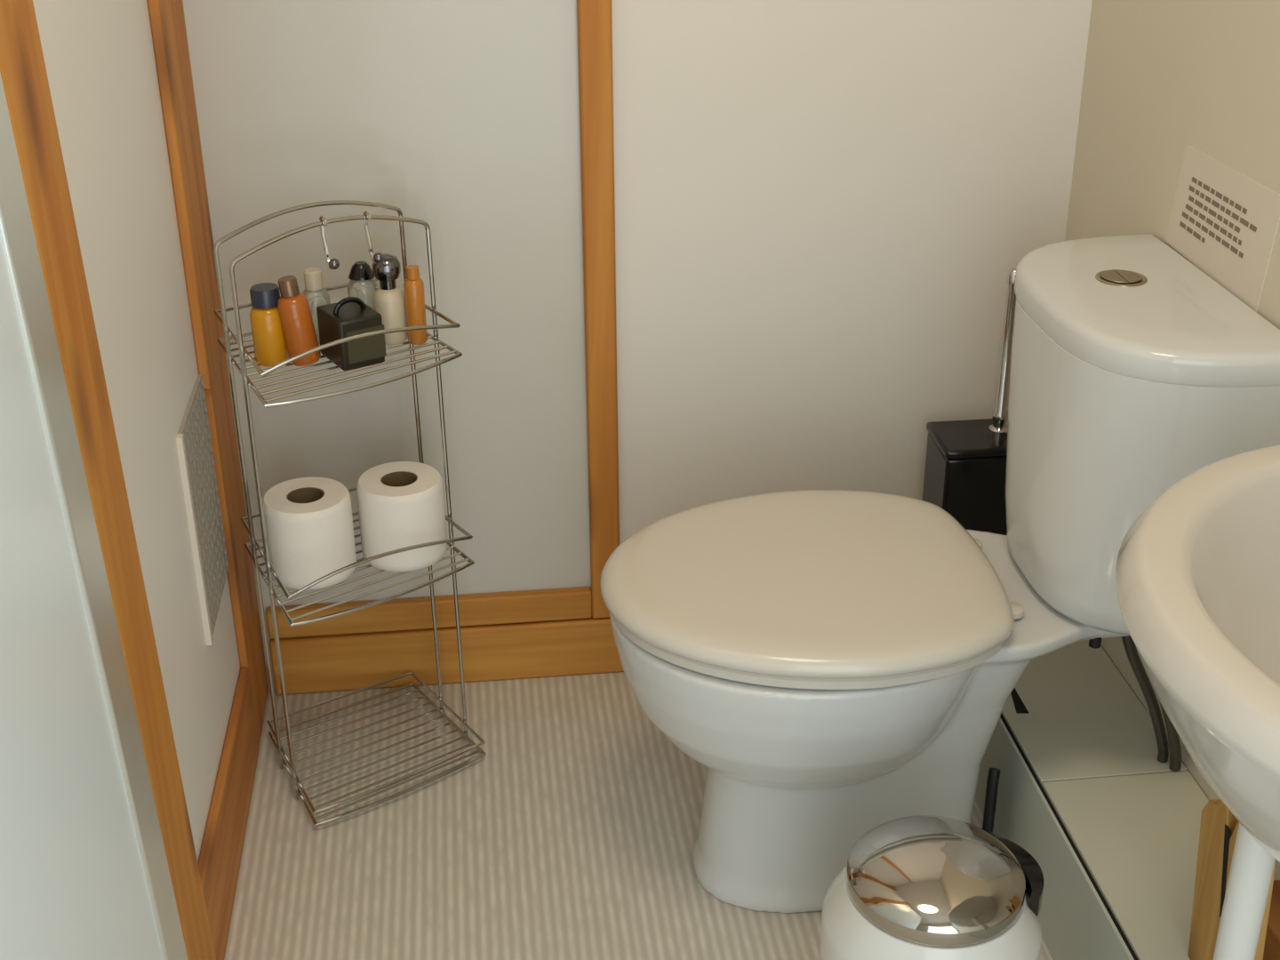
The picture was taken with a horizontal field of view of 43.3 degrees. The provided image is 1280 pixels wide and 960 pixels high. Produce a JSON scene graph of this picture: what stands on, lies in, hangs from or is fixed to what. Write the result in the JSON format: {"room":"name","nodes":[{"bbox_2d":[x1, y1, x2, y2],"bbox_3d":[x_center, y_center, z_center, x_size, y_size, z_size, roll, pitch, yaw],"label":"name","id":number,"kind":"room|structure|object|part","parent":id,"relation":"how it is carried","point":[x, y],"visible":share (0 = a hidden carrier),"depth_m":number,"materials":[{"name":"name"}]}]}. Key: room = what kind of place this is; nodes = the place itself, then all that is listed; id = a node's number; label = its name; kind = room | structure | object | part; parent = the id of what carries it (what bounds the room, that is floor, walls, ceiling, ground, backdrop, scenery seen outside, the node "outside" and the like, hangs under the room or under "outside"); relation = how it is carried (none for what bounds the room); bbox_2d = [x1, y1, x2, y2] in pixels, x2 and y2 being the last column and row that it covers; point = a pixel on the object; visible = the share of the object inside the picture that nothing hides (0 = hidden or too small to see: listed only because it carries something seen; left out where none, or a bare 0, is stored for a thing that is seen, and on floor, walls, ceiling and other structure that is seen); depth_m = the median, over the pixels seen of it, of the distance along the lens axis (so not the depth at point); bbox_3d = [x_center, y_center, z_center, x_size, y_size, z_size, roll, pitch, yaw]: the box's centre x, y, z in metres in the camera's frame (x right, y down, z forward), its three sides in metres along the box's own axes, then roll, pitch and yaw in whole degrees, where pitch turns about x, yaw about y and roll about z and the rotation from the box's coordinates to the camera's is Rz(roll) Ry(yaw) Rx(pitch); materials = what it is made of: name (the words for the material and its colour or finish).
{"room":"bathroom","nodes":[
{"label":"bathroom","id":0,"kind":"room"},
{"bbox_2d":[32,0,239,863],"bbox_3d":[-0.521,-0.552,1.365,0.090,2.200,0.700,-3,26,-6],"label":"wall","id":1,"kind":"structure","parent":0,"point":[99,55],"depth_m":1.53,"materials":[{"name":"paint"}]},
{"bbox_2d":[0,0,215,959],"bbox_3d":[-0.427,-0.389,1.030,0.012,2.200,0.348,-3,26,-6],"label":"trim","id":2,"kind":"structure","parent":1,"relation":"attached to","point":[22,65],"depth_m":1.25,"materials":[{"name":"brown wood"}]},
{"bbox_2d":[146,0,224,389],"bbox_3d":[-0.503,-0.898,1.508,0.012,1.703,0.148,-3,26,-6],"label":"trim","id":3,"kind":"structure","parent":1,"relation":"attached to","point":[166,17],"depth_m":1.76,"materials":[{"name":"brown wood"}]},
{"bbox_2d":[176,373,228,645],"bbox_3d":[-0.481,0.030,1.784,0.006,0.249,0.176,-3,26,-6],"label":"air vent","id":4,"kind":"object","parent":1,"relation":"in","point":[193,438],"visible":1,"depth_m":1.76,"materials":[{"name":"white plastic"}]},
{"bbox_3d":[-0.472,0.067,1.710,0.006,0.249,0.010,-3,26,-6],"label":"frame","id":5,"kind":"part","parent":4,"relation":"part of","materials":[{"name":"white plastic"}]},
{"bbox_2d":[197,667,259,959],"bbox_3d":[-0.463,0.373,1.819,0.011,0.138,0.430,-3,26,-6],"label":"baseboard","id":6,"kind":"structure","parent":1,"relation":"attached to","point":[222,844],"depth_m":1.79,"materials":[{"name":"brown wood"}]},
{"bbox_2d":[204,350,269,745],"bbox_3d":[-0.497,0.089,1.995,0.010,0.495,0.139,-3,26,-6],"label":"trim","id":7,"kind":"structure","parent":1,"relation":"attached to","point":[241,577],"depth_m":1.96,"materials":[{"name":"brown wood"}]},
{"bbox_2d":[182,0,1092,688],"bbox_3d":[0.005,-0.758,1.779,1.240,2.200,0.100,-3,26,-6],"label":"wall","id":8,"kind":"structure","parent":0,"point":[824,209],"depth_m":1.95,"materials":[{"name":"paint"}]},
{"bbox_2d":[265,586,591,639],"bbox_3d":[-0.276,0.175,2.134,0.426,0.042,0.016,-3,26,-6],"label":"trim","id":9,"kind":"structure","parent":8,"relation":"attached to","point":[571,603],"depth_m":2.13,"materials":[{"name":"brown wood"}]},
{"bbox_2d":[269,616,623,695],"bbox_3d":[0.024,0.218,2.191,1.030,0.084,0.020,-3,26,-6],"label":"baseboard","id":10,"kind":"structure","parent":8,"relation":"attached to","point":[577,646],"depth_m":2.15,"materials":[{"name":"brown wood"}]},
{"bbox_2d":[576,0,619,618],"bbox_3d":[-0.053,-0.768,1.701,0.038,2.114,0.018,-3,26,-6],"label":"trim","id":11,"kind":"structure","parent":8,"relation":"attached to","point":[595,28],"depth_m":1.95,"materials":[{"name":"brown wood"}]},
{"bbox_2d":[224,672,1052,959],"bbox_3d":[-0.251,0.791,1.187,2.040,0.060,2.450,-3,26,-6],"label":"floor","id":12,"kind":"structure","parent":0,"point":[574,834],"depth_m":1.87,"materials":[{"name":"carpet"}]},
{"bbox_2d":[0,72,188,959],"bbox_3d":[-0.373,-0.102,0.648,0.032,2.020,1.094,-3,26,-6],"label":"door","id":13,"kind":"structure","parent":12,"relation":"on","point":[84,872],"depth_m":1.11,"materials":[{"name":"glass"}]},
{"bbox_2d":[213,200,486,827],"bbox_3d":[-0.338,0.032,1.868,0.239,0.702,0.223,-17,30,-30],"label":"wire rack","id":14,"kind":"object","parent":12,"relation":"on","point":[238,340],"visible":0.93,"depth_m":1.85,"materials":[{"name":"silver metal"}]},
{"bbox_2d":[249,282,289,367],"bbox_3d":[-0.400,-0.168,1.738,0.037,0.085,0.037,-3,26,-6],"label":"bottle","id":15,"kind":"object","parent":14,"relation":"on","point":[269,343],"visible":0.94,"depth_m":1.72,"materials":[{"name":"orange plastic"}]},
{"bbox_2d":[277,275,320,366],"bbox_3d":[-0.367,-0.171,1.731,0.041,0.097,0.033,-3,26,-6],"label":"shampoo bottle","id":16,"kind":"object","parent":14,"relation":"on","point":[293,308],"visible":0.98,"depth_m":1.72,"materials":[{"name":"orange plastic"}]},
{"bbox_2d":[262,477,356,590],"bbox_3d":[-0.380,0.061,1.853,0.100,0.098,0.100,-3,26,-6],"label":"toilet roll","id":17,"kind":"object","parent":14,"relation":"on","point":[309,528],"visible":0.91,"depth_m":1.82,"materials":[{"name":"white paper"}]},
{"bbox_2d":[302,267,330,345],"bbox_3d":[-0.358,-0.190,1.781,0.032,0.088,0.032,-3,26,-6],"label":"bottle","id":18,"kind":"object","parent":14,"relation":"on","point":[316,295],"visible":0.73,"depth_m":1.76,"materials":[{"name":"clear plastic"}]},
{"bbox_2d":[319,215,339,269],"bbox_3d":[-0.329,-0.248,1.696,0.012,0.056,0.036,-19,31,-33],"label":"hook","id":19,"kind":"object","parent":14,"relation":"hanging from","point":[333,263],"visible":1,"depth_m":1.70,"materials":[{"name":"silver metal"}]},
{"bbox_3d":[-0.343,-0.181,1.766,0.235,0.025,0.216,-17,30,-30],"label":"rail","id":20,"kind":"part","parent":14,"relation":"part of","materials":[{"name":"silver metal"}]},
{"bbox_2d":[216,331,462,407],"bbox_3d":[-0.341,-0.140,1.783,0.235,0.005,0.223,-17,30,-30],"label":"shelf","id":21,"kind":"object","parent":14,"relation":"attached to","point":[230,358],"depth_m":1.73,"materials":[{"name":"silver metal"}]},
{"bbox_2d":[316,296,386,370],"bbox_3d":[-0.314,-0.165,1.747,0.050,0.071,0.065,-16,30,-29],"label":"box","id":22,"kind":"object","parent":14,"relation":"on","point":[349,316],"visible":1,"depth_m":1.73,"materials":[{"name":"black plastic"}]},
{"bbox_3d":[-0.313,-0.189,1.733,0.038,0.016,0.006,-16,30,-29],"label":"handle","id":23,"kind":"part","parent":22,"relation":"part of","materials":[{"name":"black plastic"}]},
{"bbox_3d":[-0.342,0.054,1.882,0.235,0.025,0.213,-17,30,-30],"label":"rail","id":24,"kind":"part","parent":14,"relation":"part of","materials":[{"name":"silver metal"}]},
{"bbox_2d":[243,511,474,627],"bbox_3d":[-0.340,0.095,1.900,0.235,0.005,0.218,-17,30,-30],"label":"shelf","id":25,"kind":"object","parent":14,"relation":"attached to","point":[273,596],"depth_m":1.84,"materials":[{"name":"silver metal"}]},
{"bbox_2d":[347,261,377,309],"bbox_3d":[-0.312,-0.206,1.818,0.034,0.082,0.034,-3,26,-6],"label":"bottle","id":26,"kind":"object","parent":14,"relation":"on","point":[362,284],"visible":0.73,"depth_m":1.80,"materials":[{"name":"clear plastic"}]},
{"bbox_2d":[362,210,383,263],"bbox_3d":[-0.287,-0.259,1.725,0.012,0.056,0.036,-20,32,-34],"label":"hook","id":27,"kind":"object","parent":14,"relation":"hanging from","point":[378,257],"visible":1,"depth_m":1.73,"materials":[{"name":"silver metal"}]},
{"bbox_3d":[-0.340,0.322,2.014,0.235,0.005,0.211,-17,30,-30],"label":"rail","id":28,"kind":"part","parent":14,"relation":"part of","materials":[{"name":"silver metal"}]},
{"bbox_2d":[268,682,486,827],"bbox_3d":[-0.340,0.339,2.022,0.235,0.005,0.212,-17,30,-30],"label":"shelf","id":29,"kind":"object","parent":14,"relation":"attached to","point":[298,792],"depth_m":2.02,"materials":[{"name":"silver metal"}]},
{"bbox_2d":[372,253,407,344],"bbox_3d":[-0.279,-0.202,1.790,0.036,0.100,0.036,-3,26,-6],"label":"lotion bottle","id":30,"kind":"object","parent":14,"relation":"on","point":[388,300],"visible":0.88,"depth_m":1.78,"materials":[{"name":"beige plastic"}]},
{"bbox_2d":[356,461,447,571],"bbox_3d":[-0.279,0.042,1.890,0.100,0.098,0.100,-3,26,-6],"label":"toilet roll","id":31,"kind":"object","parent":14,"relation":"on","point":[401,504],"visible":0.94,"depth_m":1.86,"materials":[{"name":"white paper"}]},
{"bbox_2d":[403,264,427,344],"bbox_3d":[-0.249,-0.194,1.787,0.022,0.088,0.022,-3,26,-6],"label":"oil bottle","id":32,"kind":"object","parent":14,"relation":"on","point":[413,285],"visible":1,"depth_m":1.78,"materials":[{"name":"orange plastic"}]},
{"bbox_2d":[819,815,1044,959],"bbox_3d":[0.272,0.455,1.481,0.197,0.278,0.218,-23,34,-38],"label":"pedal bin","id":33,"kind":"object","parent":12,"relation":"on","point":[919,887],"visible":1,"depth_m":1.41,"materials":[{"name":"white metal"}]},
{"bbox_2d":[600,234,1279,913],"bbox_3d":[0.271,0.128,1.702,0.635,0.671,0.387,-3,26,-6],"label":"toilet","id":34,"kind":"object","parent":12,"relation":"on","point":[839,665],"visible":0.91,"depth_m":1.60,"materials":[{"name":"white ceramic"}]},
{"bbox_3d":[0.164,0.118,1.681,0.395,0.016,0.356,-3,26,-6],"label":"seat","id":35,"kind":"part","parent":34,"relation":"part of","materials":[{"name":"white plastic"}]},
{"bbox_3d":[0.164,0.098,1.672,0.411,0.024,0.372,-3,26,-6],"label":"lid","id":36,"kind":"part","parent":34,"relation":"part of","materials":[{"name":"white plastic"}]},
{"bbox_3d":[0.472,-0.203,1.614,0.019,0.001,0.038,-3,26,-6],"label":"push plate","id":37,"kind":"part","parent":34,"relation":"part of","materials":[{"name":"silver metal"}]},
{"bbox_3d":[0.492,-0.204,1.616,0.019,0.001,0.038,-3,26,-6],"label":"push plate","id":38,"kind":"part","parent":34,"relation":"part of","materials":[{"name":"silver metal"}]},
{"bbox_3d":[0.482,-0.172,1.594,0.186,0.034,0.365,-3,26,-6],"label":"cistern lid","id":39,"kind":"part","parent":34,"relation":"part of","materials":[{"name":"white ceramic"}]},
{"bbox_2d":[922,267,1015,535],"bbox_3d":[0.420,0.009,2.051,0.100,0.576,0.094,-3,26,-6],"label":"toilet brush","id":40,"kind":"object","parent":12,"relation":"on","point":[965,460],"visible":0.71,"depth_m":2.00,"materials":[{"name":"black plastic"}]},
{"bbox_3d":[0.449,-0.156,1.975,0.026,0.214,0.026,-3,26,-6],"label":"handle","id":41,"kind":"part","parent":40,"relation":"part of","materials":[{"name":"silver metal"}]},
{"bbox_2d":[982,768,1000,832],"bbox_3d":[0.386,0.379,1.785,0.012,0.144,0.018,9,28,18],"label":"pipe","id":42,"kind":"object","parent":12,"relation":"on","point":[994,773],"visible":0.71,"depth_m":1.76,"materials":[{"name":"black plastic"}]},
{"bbox_2d":[975,640,1208,959],"bbox_3d":[0.564,0.605,1.314,0.172,0.151,1.755,-3,26,-6],"label":"tiled ledge","id":43,"kind":"object","parent":12,"relation":"on","point":[1112,832],"visible":0.62,"depth_m":1.70,"materials":[{"name":"ceramic tile"},{"name":"grout"},{"name":"black edge trim"}]},
{"bbox_3d":[0.480,0.610,1.306,0.004,0.149,1.755,-3,26,-6],"label":"panel","id":44,"kind":"part","parent":43,"relation":"part of","materials":[{"name":"white tile"}]},
{"bbox_3d":[0.490,0.242,1.902,0.163,0.012,0.372,-3,26,-6],"label":"panel","id":45,"kind":"part","parent":43,"relation":"part of","materials":[{"name":"white tile"}]},
{"bbox_3d":[0.589,0.624,1.118,0.163,0.012,1.382,-3,26,-6],"label":"panel","id":46,"kind":"part","parent":43,"relation":"part of","materials":[{"name":"white tile"}]},
{"bbox_2d":[1187,799,1275,959],"bbox_3d":[0.520,0.360,1.415,0.026,0.202,0.103,-3,26,-6],"label":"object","id":47,"kind":"object","parent":43,"relation":"on","point":[1219,827],"visible":0.32,"depth_m":1.42,"materials":[{"name":"brown wood"}]},
{"bbox_2d":[1262,880,1279,959],"bbox_3d":[0.598,0.444,1.411,0.061,0.055,0.220,-3,26,-6],"label":"wood block","id":48,"kind":"object","parent":43,"relation":"on","point":[1271,948],"visible":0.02,"depth_m":1.45,"materials":[{"name":"brown wood"}]},
{"bbox_2d":[1064,0,1279,879],"bbox_3d":[0.710,-0.257,0.741,0.100,2.200,2.350,-3,26,-6],"label":"wall","id":49,"kind":"structure","parent":0,"point":[1162,77],"depth_m":1.71,"materials":[{"name":"beige paint"}]},
{"bbox_2d":[1115,444,1279,959],"bbox_3d":[0.488,0.314,1.154,0.320,0.505,0.560,-3,26,-6],"label":"washbasin","id":50,"kind":"object","parent":49,"relation":"attached to","point":[1197,572],"visible":1,"depth_m":1.13,"materials":[{"name":"ceramic"}]},
{"bbox_2d":[1164,144,1279,312],"bbox_3d":[0.574,-0.255,1.597,0.002,0.118,0.231,-3,26,-6],"label":"notice","id":51,"kind":"object","parent":49,"relation":"attached to","point":[1225,222],"visible":1,"depth_m":1.58,"materials":[{"name":"white paper"}]},
{"bbox_2d":[1179,176,1256,258],"bbox_3d":[0.573,-0.257,1.601,0.001,0.057,0.161,-3,26,-6],"label":"print","id":52,"kind":"object","parent":51,"relation":"attached to","point":[1218,220],"depth_m":1.60,"materials":[{"name":"grey"}]}
]}

